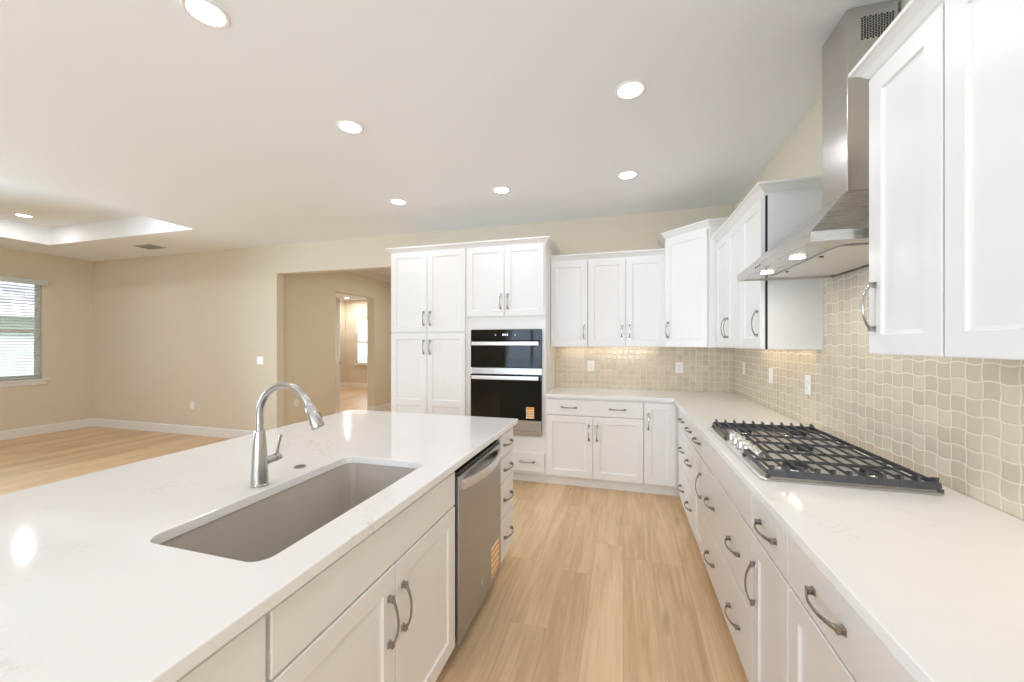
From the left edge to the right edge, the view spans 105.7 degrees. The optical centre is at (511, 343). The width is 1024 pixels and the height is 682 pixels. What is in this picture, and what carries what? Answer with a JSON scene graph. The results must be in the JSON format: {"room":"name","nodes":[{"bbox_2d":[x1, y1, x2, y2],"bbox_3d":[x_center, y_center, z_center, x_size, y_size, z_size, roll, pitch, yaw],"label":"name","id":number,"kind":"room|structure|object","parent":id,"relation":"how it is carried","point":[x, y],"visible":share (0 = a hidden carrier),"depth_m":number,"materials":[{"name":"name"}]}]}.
{"room":"kitchen","nodes":[
{"label":"kitchen","id":0,"kind":"room"},
{"bbox_2d":[0,247,92,430],"bbox_3d":[-8.312,0.002,2.864,0.120,2.816,7.908,0,0,16],"label":"wall","id":1,"kind":"structure","parent":0,"point":[66,310],"depth_m":6.24,"materials":[{"name":"beige paint"}]},
{"bbox_2d":[0,281,48,386],"bbox_3d":[-7.478,-0.167,5.627,0.135,1.603,1.040,0,0,16],"label":"window","id":2,"kind":"structure","parent":1,"relation":"in","point":[35,381],"depth_m":6.03,"materials":[{"name":"white paint"}]},
{"bbox_2d":[0,276,47,379],"bbox_3d":[-7.452,-0.224,5.619,0.100,1.522,1.010,0,0,16],"label":"window blind","id":3,"kind":"object","parent":2,"relation":"attached to","point":[2,278],"visible":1,"depth_m":5.84,"materials":[{"name":"white plastic"}]},
{"bbox_2d":[0,418,92,439],"bbox_3d":[-8.248,1.342,2.845,0.014,0.135,7.908,0,0,16],"label":"baseboard","id":4,"kind":"structure","parent":1,"relation":"attached to","point":[49,428],"depth_m":6.08,"materials":[{"name":"white paint"}]},
{"bbox_2d":[284,271,391,425],"bbox_3d":[-2.602,0.002,8.697,0.150,2.816,6.222,0,0,16],"label":"wall","id":5,"kind":"structure","parent":0,"point":[309,299],"depth_m":6.49,"materials":[{"name":"beige paint"}]},
{"bbox_2d":[294,399,297,406],"bbox_3d":[-3.304,0.910,5.970,0.008,0.116,0.073,0,0,16],"label":"outlet","id":6,"kind":"object","parent":5,"relation":"attached to","point":[295,400],"visible":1,"depth_m":5.95,"materials":[{"name":"white plastic"}]},
{"bbox_2d":[335,297,342,413],"bbox_3d":[-3.285,0.260,7.289,0.090,2.280,0.860,0,0,-13],"label":"door","id":7,"kind":"structure","parent":5,"relation":"in","point":[337,300],"depth_m":7.47,"materials":[{"name":"white paint"}]},
{"bbox_2d":[340,293,367,406],"bbox_3d":[-3.075,0.200,7.357,0.018,2.420,1.280,0,0,16],"label":"trim","id":8,"kind":"structure","parent":5,"relation":"attached to","point":[340,293],"depth_m":7.89,"materials":[{"name":"white paint"}]},
{"bbox_2d":[348,270,390,282],"bbox_3d":[-2.489,-1.361,8.665,0.085,0.090,6.222,0,0,16],"label":"ceiling","id":9,"kind":"structure","parent":5,"relation":"attached to","point":[360,272],"depth_m":7.72,"materials":[{"name":"white paint"}]},
{"bbox_2d":[367,406,374,410],"bbox_3d":[-2.837,1.342,7.856,0.164,0.135,0.014,0,0,16],"label":"baseboard","id":10,"kind":"object","parent":5,"relation":"attached to","point":[370,408],"visible":0.71,"depth_m":7.85,"materials":[{"name":"white paint"}]},
{"bbox_2d":[375,403,390,410],"bbox_3d":[-2.523,1.342,8.675,0.014,0.135,6.222,0,0,16],"label":"baseboard","id":11,"kind":"structure","parent":5,"relation":"attached to","point":[387,406],"depth_m":8.12,"materials":[{"name":"white paint"}]},
{"bbox_2d":[340,300,344,382],"bbox_3d":[-6.364,0.002,9.780,0.100,2.816,6.222,0,0,16],"label":"wall","id":12,"kind":"structure","parent":0,"point":[342,303],"depth_m":12.63,"materials":[{"name":"beige paint"}]},
{"bbox_2d":[345,300,366,382],"bbox_3d":[-1.819,0.002,11.761,7.800,2.816,0.100,0,0,16],"label":"wall","id":13,"kind":"structure","parent":0,"point":[355,309],"depth_m":12.68,"materials":[{"name":"beige paint"}]},
{"bbox_2d":[345,382,366,386],"bbox_3d":[-1.814,1.342,11.700,7.556,0.135,0.014,0,0,16],"label":"baseboard","id":14,"kind":"structure","parent":13,"relation":"attached to","point":[347,384],"depth_m":12.63,"materials":[{"name":"white paint"}]},
{"bbox_2d":[354,318,366,364],"bbox_3d":[-4.502,-0.068,12.492,1.280,1.525,0.100,0,0,16],"label":"window","id":15,"kind":"structure","parent":13,"relation":"in","point":[357,319],"depth_m":12.65,"materials":[{"name":"white paint"}]},
{"bbox_2d":[0,387,747,681],"bbox_3d":[-2.691,1.460,4.572,10.300,0.100,14.500,0,0,16],"label":"floor","id":16,"kind":"structure","parent":0,"point":[591,584],"depth_m":2.28,"materials":[{"name":"brown wood"}]},
{"bbox_2d":[176,615,265,681],"bbox_3d":[-1.000,0.968,0.652,0.977,0.884,0.540,0,0,16],"label":"base cabinet","id":17,"kind":"object","parent":16,"relation":"on","point":[242,658],"visible":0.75,"depth_m":0.73,"materials":[{"name":"white paint"}]},
{"bbox_2d":[0,410,517,681],"bbox_3d":[-0.915,0.510,1.562,1.291,0.030,2.456,0,0,16],"label":"countertop","id":18,"kind":"structure","parent":17,"relation":"on","point":[90,591],"depth_m":0.95,"materials":[{"name":"white stone"}]},
{"bbox_2d":[250,382,324,487],"bbox_3d":[-0.758,0.313,1.353,0.297,0.365,0.114,0,0,16],"label":"faucet","id":19,"kind":"object","parent":18,"relation":"on","point":[260,461],"visible":1,"depth_m":1.34,"materials":[{"name":"silver metal"}]},
{"bbox_2d":[160,463,415,561],"bbox_3d":[-0.641,0.645,1.295,0.442,0.238,0.830,0,0,16],"label":"sink","id":20,"kind":"object","parent":18,"relation":"in","point":[260,530],"visible":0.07,"depth_m":1.41,"materials":[{"name":"silver metal"}]},
{"bbox_2d":[294,464,305,468],"bbox_3d":[-0.848,0.492,1.557,0.044,0.008,0.044,0,0,16],"label":"switch","id":21,"kind":"object","parent":18,"relation":"on","point":[299,466],"visible":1,"depth_m":1.55,"materials":[{"name":"silver metal"}]},
{"bbox_2d":[265,472,454,681],"bbox_3d":[-0.799,0.968,1.351,0.977,0.884,0.910,0,0,16],"label":"base cabinet","id":22,"kind":"object","parent":16,"relation":"on","point":[384,610],"visible":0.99,"depth_m":1.16,"materials":[{"name":"white paint"}]},
{"bbox_2d":[385,242,465,415],"bbox_3d":[-0.859,0.176,4.489,0.950,2.468,0.647,0,0,16],"label":"pantry cabinet","id":23,"kind":"object","parent":16,"relation":"on","point":[428,282],"visible":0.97,"depth_m":4.20,"materials":[{"name":"white paint"}]},
{"bbox_2d":[454,440,501,644],"bbox_3d":[-0.407,0.974,2.034,0.653,0.872,0.608,0,0,16],"label":"dishwasher","id":24,"kind":"object","parent":16,"relation":"on","point":[477,505],"visible":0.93,"depth_m":1.87,"materials":[{"name":"silver metal"}]},
{"bbox_2d":[496,427,513,561],"bbox_3d":[-0.460,0.968,2.531,0.977,0.884,0.306,0,0,16],"label":"base cabinet","id":25,"kind":"object","parent":16,"relation":"on","point":[506,440],"visible":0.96,"depth_m":2.39,"materials":[{"name":"white paint"}]},
{"bbox_2d":[464,236,559,482],"bbox_3d":[0.031,0.176,4.233,0.903,2.468,0.647,0,0,16],"label":"tall cabinet","id":26,"kind":"object","parent":16,"relation":"on","point":[508,281],"visible":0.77,"depth_m":3.95,"materials":[{"name":"white paint"}]},
{"bbox_2d":[471,329,541,436],"bbox_3d":[0.010,0.392,4.204,0.753,1.068,0.633,0,0,16],"label":"wall oven","id":27,"kind":"object","parent":26,"relation":"in","point":[506,365],"visible":0.9,"depth_m":3.93,"materials":[{"name":"black glass"}]},
{"bbox_2d":[546,397,642,492],"bbox_3d":[0.861,0.968,3.994,0.921,0.884,0.647,0,0,16],"label":"base cabinet","id":28,"kind":"object","parent":16,"relation":"on","point":[594,443],"visible":0.99,"depth_m":3.72,"materials":[{"name":"white paint"}]},
{"bbox_2d":[643,401,679,495],"bbox_3d":[1.732,0.968,3.744,0.890,0.884,0.647,0,0,16],"label":"base cabinet","id":29,"kind":"object","parent":16,"relation":"on","point":[660,418],"visible":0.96,"depth_m":3.56,"materials":[{"name":"white paint"}]},
{"bbox_2d":[545,387,1023,681],"bbox_3d":[0.822,0.510,2.239,1.814,0.030,4.038,0,0,16],"label":"countertop","id":30,"kind":"structure","parent":29,"relation":"on","point":[938,580],"depth_m":0.91,"materials":[{"name":"white stone"}]},
{"bbox_2d":[708,419,944,495],"bbox_3d":[1.287,0.468,1.772,0.534,0.055,0.918,0,0,16],"label":"gas cooktop","id":31,"kind":"object","parent":30,"relation":"in","point":[800,454],"visible":1,"depth_m":1.56,"materials":[{"name":"black metal"}]},
{"bbox_2d":[677,408,686,511],"bbox_3d":[1.693,0.968,3.164,0.654,0.884,0.592,0,0,16],"label":"base cabinet","id":32,"kind":"object","parent":16,"relation":"on","point":[682,435],"visible":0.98,"depth_m":3.13,"materials":[{"name":"white paint"}]},
{"bbox_2d":[684,417,694,533],"bbox_3d":[1.563,0.968,2.712,0.654,0.884,0.348,0,0,16],"label":"base cabinet","id":33,"kind":"object","parent":16,"relation":"on","point":[689,502],"visible":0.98,"depth_m":2.76,"materials":[{"name":"white paint"}]},
{"bbox_2d":[692,426,703,557],"bbox_3d":[1.473,0.968,2.399,0.654,0.884,0.301,0,0,16],"label":"base cabinet","id":34,"kind":"object","parent":16,"relation":"on","point":[698,437],"visible":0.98,"depth_m":2.48,"materials":[{"name":"white paint"}]},
{"bbox_2d":[703,436,753,681],"bbox_3d":[1.303,0.968,1.807,0.654,0.884,0.928,0,0,16],"label":"base cabinet","id":35,"kind":"object","parent":16,"relation":"on","point":[728,532],"visible":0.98,"depth_m":1.73,"materials":[{"name":"white paint"}]},
{"bbox_2d":[744,494,790,681],"bbox_3d":[1.129,0.968,1.204,0.654,0.884,0.326,0,0,16],"label":"base cabinet","id":36,"kind":"object","parent":16,"relation":"on","point":[770,563],"visible":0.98,"depth_m":1.28,"materials":[{"name":"white paint"}]},
{"bbox_2d":[789,535,915,681],"bbox_3d":[0.957,0.968,0.607,0.654,0.884,0.914,0,0,16],"label":"base cabinet","id":37,"kind":"object","parent":16,"relation":"on","point":[829,641],"visible":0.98,"depth_m":0.91,"materials":[{"name":"white paint"}]},
{"bbox_2d":[93,205,734,430],"bbox_3d":[-2.431,0.002,5.348,10.050,2.816,0.120,0,0,16],"label":"wall","id":38,"kind":"structure","parent":0,"point":[170,332],"depth_m":5.84,"materials":[{"name":"beige paint"}]},
{"bbox_2d":[93,418,253,438],"bbox_3d":[-5.254,1.342,6.091,3.946,0.135,0.014,0,0,16],"label":"baseboard","id":39,"kind":"structure","parent":38,"relation":"attached to","point":[121,424],"depth_m":6.11,"materials":[{"name":"white paint"}]},
{"bbox_2d":[190,401,193,408],"bbox_3d":[-4.938,0.950,6.003,0.073,0.116,0.008,0,0,16],"label":"outlet","id":40,"kind":"object","parent":38,"relation":"attached to","point":[191,402],"visible":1,"depth_m":6.00,"materials":[{"name":"white plastic"}]},
{"bbox_2d":[257,356,262,364],"bbox_3d":[-3.646,0.245,5.630,0.119,0.116,0.010,0,0,16],"label":"light switch","id":41,"kind":"object","parent":38,"relation":"attached to","point":[259,358],"visible":1,"depth_m":5.63,"materials":[{"name":"white plastic"}]},
{"bbox_2d":[550,253,587,346],"bbox_3d":[0.643,-0.446,4.203,0.388,0.960,0.367,0,0,16],"label":"upper cabinet","id":42,"kind":"object","parent":38,"relation":"attached to","point":[569,273],"visible":0.98,"depth_m":4.07,"materials":[{"name":"white paint"}]},
{"bbox_2d":[588,248,664,346],"bbox_3d":[1.192,-0.446,4.045,0.752,0.960,0.367,0,0,16],"label":"upper cabinet","id":43,"kind":"object","parent":38,"relation":"attached to","point":[626,289],"visible":0.98,"depth_m":3.90,"materials":[{"name":"white paint"}]},
{"bbox_2d":[556,347,733,391],"bbox_3d":[1.383,0.265,4.184,1.813,0.460,0.008,0,0,16],"label":"tile backsplash","id":44,"kind":"structure","parent":38,"relation":"attached to","point":[705,369],"depth_m":4.16,"materials":[{"name":"beige tile"}]},
{"bbox_2d":[588,361,593,370],"bbox_3d":[0.885,0.247,4.319,0.073,0.116,0.008,0,0,16],"label":"outlet","id":45,"kind":"object","parent":44,"relation":"attached to","point":[590,363],"visible":1,"depth_m":4.32,"materials":[{"name":"white plastic"}]},
{"bbox_2d":[675,362,682,372],"bbox_3d":[1.760,0.250,4.067,0.073,0.116,0.008,0,0,16],"label":"outlet","id":46,"kind":"object","parent":44,"relation":"attached to","point":[678,365],"visible":1,"depth_m":4.07,"materials":[{"name":"white plastic"}]},
{"bbox_2d":[0,0,899,300],"bbox_3d":[-2.737,-1.578,4.575,10.210,0.344,14.520,0,0,16],"label":"ceiling","id":47,"kind":"structure","parent":0,"point":[125,124],"depth_m":2.36,"materials":[{"name":"white paint"}]},
{"bbox_2d":[14,213,33,217],"bbox_3d":[-6.282,-1.647,5.002,0.170,0.006,0.170,0,0,16],"label":"recessed light","id":48,"kind":"object","parent":47,"relation":"in","point":[16,214],"visible":1,"depth_m":4.99,"materials":[{"name":"white paint"}]},
{"bbox_2d":[134,244,165,249],"bbox_3d":[-5.238,-1.401,5.628,0.340,0.010,0.210,0,0,16],"label":"ceiling vent","id":49,"kind":"object","parent":47,"relation":"in","point":[146,246],"visible":1,"depth_m":5.60,"materials":[{"name":"grey metal"}]},
{"bbox_2d":[180,0,230,28],"bbox_3d":[-1.295,-1.403,1.647,0.170,0.006,0.170,0,0,16],"label":"recessed light","id":50,"kind":"object","parent":47,"relation":"in","point":[208,13],"visible":1,"depth_m":1.65,"materials":[{"name":"white paint"}]},
{"bbox_2d":[186,0,224,24],"bbox_3d":[-1.295,-1.404,1.647,0.130,0.003,0.130,0,0,16],"label":"diffuser","id":51,"kind":"object","parent":50,"relation":"attached to","point":[206,12],"depth_m":1.64,"materials":[{"name":"white"}]},
{"bbox_2d":[336,119,363,133],"bbox_3d":[-1.045,-1.403,2.517,0.170,0.006,0.170,0,0,16],"label":"recessed light","id":52,"kind":"object","parent":47,"relation":"in","point":[345,125],"visible":1,"depth_m":2.51,"materials":[{"name":"white paint"}]},
{"bbox_2d":[339,121,360,132],"bbox_3d":[-1.045,-1.404,2.517,0.130,0.003,0.130,0,0,16],"label":"diffuser","id":53,"kind":"object","parent":52,"relation":"attached to","point":[345,126],"depth_m":2.51,"materials":[{"name":"white plastic"}]},
{"bbox_2d":[390,199,406,204],"bbox_3d":[-1.119,-1.403,3.849,0.170,0.006,0.170,0,0,16],"label":"recessed light","id":54,"kind":"object","parent":47,"relation":"in","point":[393,201],"visible":1,"depth_m":3.84,"materials":[{"name":"white paint"}]},
{"bbox_2d":[392,200,404,203],"bbox_3d":[-1.119,-1.404,3.849,0.130,0.003,0.130,0,0,16],"label":"diffuser","id":55,"kind":"object","parent":54,"relation":"attached to","point":[393,201],"depth_m":3.84,"materials":[{"name":"white"}]},
{"bbox_2d":[492,186,510,193],"bbox_3d":[-0.090,-1.403,3.551,0.170,0.006,0.170,0,0,16],"label":"recessed light","id":56,"kind":"object","parent":47,"relation":"in","point":[500,189],"visible":1,"depth_m":3.55,"materials":[{"name":"white paint"}]},
{"bbox_2d":[494,187,508,192],"bbox_3d":[-0.090,-1.404,3.551,0.130,0.003,0.130,0,0,16],"label":"diffuser","id":57,"kind":"object","parent":56,"relation":"attached to","point":[496,189],"depth_m":3.55,"materials":[{"name":"white"}]},
{"bbox_2d":[617,171,637,179],"bbox_3d":[0.970,-1.403,3.238,0.170,0.006,0.170,0,0,16],"label":"recessed light","id":58,"kind":"object","parent":47,"relation":"in","point":[626,175],"visible":1,"depth_m":3.24,"materials":[{"name":"white paint"}]},
{"bbox_2d":[620,172,635,178],"bbox_3d":[0.970,-1.404,3.238,0.130,0.003,0.130,0,0,16],"label":"diffuser","id":59,"kind":"object","parent":58,"relation":"attached to","point":[623,175],"depth_m":3.24,"materials":[{"name":"white"}]},
{"bbox_2d":[614,80,645,99],"bbox_3d":[0.659,-1.403,2.151,0.170,0.006,0.170,0,0,16],"label":"recessed light","id":60,"kind":"object","parent":47,"relation":"in","point":[630,89],"visible":1,"depth_m":2.14,"materials":[{"name":"white paint"}]},
{"bbox_2d":[618,83,642,97],"bbox_3d":[0.659,-1.404,2.151,0.130,0.003,0.130,0,0,16],"label":"diffuser","id":61,"kind":"object","parent":60,"relation":"attached to","point":[625,90],"depth_m":2.15,"materials":[{"name":"white"}]},
{"bbox_2d":[735,0,1023,520],"bbox_3d":[1.231,0.002,0.118,0.120,2.816,7.908,0,0,16],"label":"wall","id":62,"kind":"structure","parent":0,"point":[800,156],"depth_m":2.46,"materials":[{"name":"beige paint"}]},
{"bbox_2d":[658,217,727,346],"bbox_3d":[1.810,-0.521,3.683,0.733,1.109,0.715,0,0,16],"label":"upper cabinet","id":63,"kind":"object","parent":62,"relation":"attached to","point":[690,250],"visible":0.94,"depth_m":3.53,"materials":[{"name":"white paint"}]},
{"bbox_2d":[712,209,744,348],"bbox_3d":[1.800,-0.446,2.970,0.342,0.960,0.754,0,0,16],"label":"upper cabinet","id":64,"kind":"object","parent":62,"relation":"attached to","point":[727,237],"visible":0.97,"depth_m":2.94,"materials":[{"name":"white paint"}]},
{"bbox_2d":[736,175,822,349],"bbox_3d":[1.634,-0.446,2.392,0.342,0.960,0.447,0,0,16],"label":"upper cabinet","id":65,"kind":"object","parent":62,"relation":"attached to","point":[775,314],"visible":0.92,"depth_m":2.23,"materials":[{"name":"white paint"}]},
{"bbox_2d":[737,0,897,281],"bbox_3d":[1.385,-0.878,1.729,0.450,1.053,0.910,0,0,16],"label":"range hood","id":66,"kind":"object","parent":62,"relation":"attached to","point":[834,241],"visible":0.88,"depth_m":1.62,"materials":[{"name":"silver metal"}]},
{"bbox_2d":[760,271,773,273],"bbox_3d":[1.294,-0.360,1.964,0.061,0.002,0.061,0,0,-21],"label":"lamp","id":67,"kind":"object","parent":66,"relation":"attached to","point":[761,272],"depth_m":1.95,"materials":[{"name":"white"}]},
{"bbox_2d":[788,256,806,259],"bbox_3d":[1.196,-0.359,1.623,0.062,0.004,0.062,0,0,16],"label":"lamp","id":68,"kind":"object","parent":66,"relation":"attached to","point":[789,257],"depth_m":1.61,"materials":[{"name":"white"}]},
{"bbox_2d":[734,266,1023,519],"bbox_3d":[1.581,0.037,1.573,0.010,0.916,4.898,0,0,16],"label":"tile backsplash","id":69,"kind":"structure","parent":62,"relation":"attached to","point":[959,422],"depth_m":1.56,"materials":[{"name":"beige tile"}]},
{"bbox_2d":[769,368,772,383],"bbox_3d":[1.964,0.243,2.942,0.010,0.116,0.073,0,0,16],"label":"light switch","id":70,"kind":"object","parent":69,"relation":"attached to","point":[770,369],"visible":1,"depth_m":2.92,"materials":[{"name":"white plastic"}]},
{"bbox_2d":[805,375,810,394],"bbox_3d":[1.796,0.250,2.352,0.008,0.116,0.073,0,0,16],"label":"outlet","id":71,"kind":"object","parent":69,"relation":"attached to","point":[807,377],"visible":1,"depth_m":2.34,"materials":[{"name":"white plastic"}]},
{"bbox_2d":[848,0,944,356],"bbox_3d":[1.267,-0.446,1.115,0.342,0.960,0.363,0,0,16],"label":"upper cabinet","id":72,"kind":"object","parent":62,"relation":"attached to","point":[905,66],"visible":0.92,"depth_m":1.11,"materials":[{"name":"white paint"}]},
{"bbox_2d":[945,0,1023,359],"bbox_3d":[1.111,-0.446,0.574,0.342,0.960,0.760,0,0,16],"label":"upper cabinet","id":73,"kind":"object","parent":62,"relation":"attached to","point":[984,39],"visible":1,"depth_m":0.88,"materials":[{"name":"white paint"}]},
{"label":"outside","id":74,"kind":"structure","parent":0,"visible":0},
{"bbox_2d":[358,356,366,362],"bbox_3d":[-8.228,1.620,7.570,60.000,0.180,70.000,0,0,16],"label":"ground","id":75,"kind":"structure","parent":74,"point":[361,359],"depth_m":37.36,"materials":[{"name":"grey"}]},
{"bbox_2d":[0,281,33,376],"bbox_3d":[-14.780,-1.170,6.333,6.890,5.400,18.800,0,0,16],"label":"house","id":76,"kind":"structure","parent":75,"relation":"on","point":[12,354],"depth_m":8.66,"materials":[{"name":"white"}]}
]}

